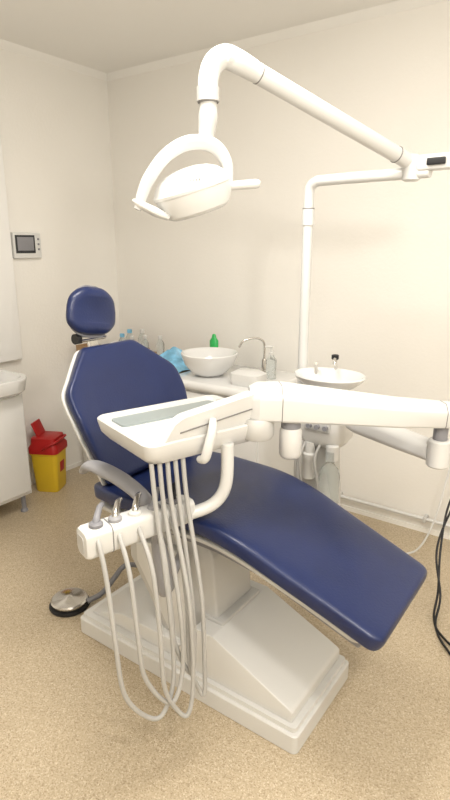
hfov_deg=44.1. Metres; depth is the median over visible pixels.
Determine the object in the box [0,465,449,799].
floor
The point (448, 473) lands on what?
cable
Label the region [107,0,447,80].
trim
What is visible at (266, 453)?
base cabinet
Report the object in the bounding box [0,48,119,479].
wall
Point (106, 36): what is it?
ceiling
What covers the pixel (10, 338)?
upper cabinet
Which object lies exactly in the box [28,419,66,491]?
sharps container
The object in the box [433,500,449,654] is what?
cable
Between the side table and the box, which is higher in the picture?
the box
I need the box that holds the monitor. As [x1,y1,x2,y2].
[10,232,41,258]
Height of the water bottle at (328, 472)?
0.250 m
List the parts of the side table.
leg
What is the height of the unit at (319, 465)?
1.090 m
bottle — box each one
[119,333,125,340]
[126,329,132,339]
[138,329,144,343]
[141,335,148,347]
[156,335,164,354]
[210,334,217,346]
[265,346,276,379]
[318,451,339,503]
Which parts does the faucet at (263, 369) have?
spout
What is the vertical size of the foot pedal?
0.102 m
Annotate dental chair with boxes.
[61,285,426,753]
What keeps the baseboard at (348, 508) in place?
attached to the wall at (380, 289)
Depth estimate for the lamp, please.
1.53 m
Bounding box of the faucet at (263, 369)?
[238,337,265,372]
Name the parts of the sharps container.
bin lid, bin handle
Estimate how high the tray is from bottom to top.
0.183 m
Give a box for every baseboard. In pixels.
[31,460,83,484]
[340,504,449,539]
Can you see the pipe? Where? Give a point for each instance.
(425, 518)
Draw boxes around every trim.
[0,39,106,80]
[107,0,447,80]
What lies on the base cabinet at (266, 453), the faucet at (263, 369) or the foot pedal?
the faucet at (263, 369)
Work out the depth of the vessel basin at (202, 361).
3.01 m
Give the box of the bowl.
[294,367,365,389]
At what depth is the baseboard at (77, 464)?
3.92 m
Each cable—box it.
[407,467,449,553]
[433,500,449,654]
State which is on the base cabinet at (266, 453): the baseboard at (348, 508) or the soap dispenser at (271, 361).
the soap dispenser at (271, 361)
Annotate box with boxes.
[76,343,100,350]
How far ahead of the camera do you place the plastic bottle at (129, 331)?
3.84 m
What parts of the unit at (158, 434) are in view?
arm, arm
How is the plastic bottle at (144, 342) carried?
on the side table
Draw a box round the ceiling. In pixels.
[0,0,398,72]
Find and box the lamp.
[132,44,449,478]
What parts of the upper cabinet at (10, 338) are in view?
cabinet door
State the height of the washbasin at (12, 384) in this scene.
0.105 m
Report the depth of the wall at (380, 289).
3.05 m
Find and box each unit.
[77,381,449,721]
[294,354,365,504]
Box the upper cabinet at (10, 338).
[0,136,22,362]
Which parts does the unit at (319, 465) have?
tap knob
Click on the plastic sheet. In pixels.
(173, 355)
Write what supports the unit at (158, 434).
attached to the dental chair
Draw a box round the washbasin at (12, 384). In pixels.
[0,369,26,399]
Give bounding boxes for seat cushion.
[94,452,426,650]
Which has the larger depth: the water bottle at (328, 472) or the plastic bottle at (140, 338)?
the plastic bottle at (140, 338)
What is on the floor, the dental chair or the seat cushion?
the dental chair
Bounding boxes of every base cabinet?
[0,369,31,511]
[180,364,296,475]
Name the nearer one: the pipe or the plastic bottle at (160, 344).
the pipe
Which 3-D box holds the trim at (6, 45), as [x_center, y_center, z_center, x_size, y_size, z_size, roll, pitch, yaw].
[-1.977,-1.659,2.010,0.035,0.035,4.180,11,19,34]
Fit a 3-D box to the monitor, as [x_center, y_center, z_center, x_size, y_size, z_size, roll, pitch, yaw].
[-1.197,-0.932,3.350,0.034,0.150,0.195,11,19,34]
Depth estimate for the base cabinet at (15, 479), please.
3.11 m
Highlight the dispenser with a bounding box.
[230,368,266,386]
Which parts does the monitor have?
display glass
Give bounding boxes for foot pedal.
[49,562,136,617]
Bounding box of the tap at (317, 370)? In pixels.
[314,357,336,373]
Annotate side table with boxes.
[83,351,189,462]
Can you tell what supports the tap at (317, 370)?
on the unit at (319, 465)
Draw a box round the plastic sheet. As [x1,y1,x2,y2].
[160,347,188,371]
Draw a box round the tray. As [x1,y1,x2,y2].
[97,390,254,463]
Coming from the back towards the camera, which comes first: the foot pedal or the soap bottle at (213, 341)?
the soap bottle at (213, 341)
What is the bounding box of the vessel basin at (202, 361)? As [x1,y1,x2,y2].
[181,347,237,376]
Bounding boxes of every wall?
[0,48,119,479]
[107,0,449,533]
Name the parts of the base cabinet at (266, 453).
door, door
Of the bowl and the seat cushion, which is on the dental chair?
the seat cushion
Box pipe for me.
[340,492,449,527]

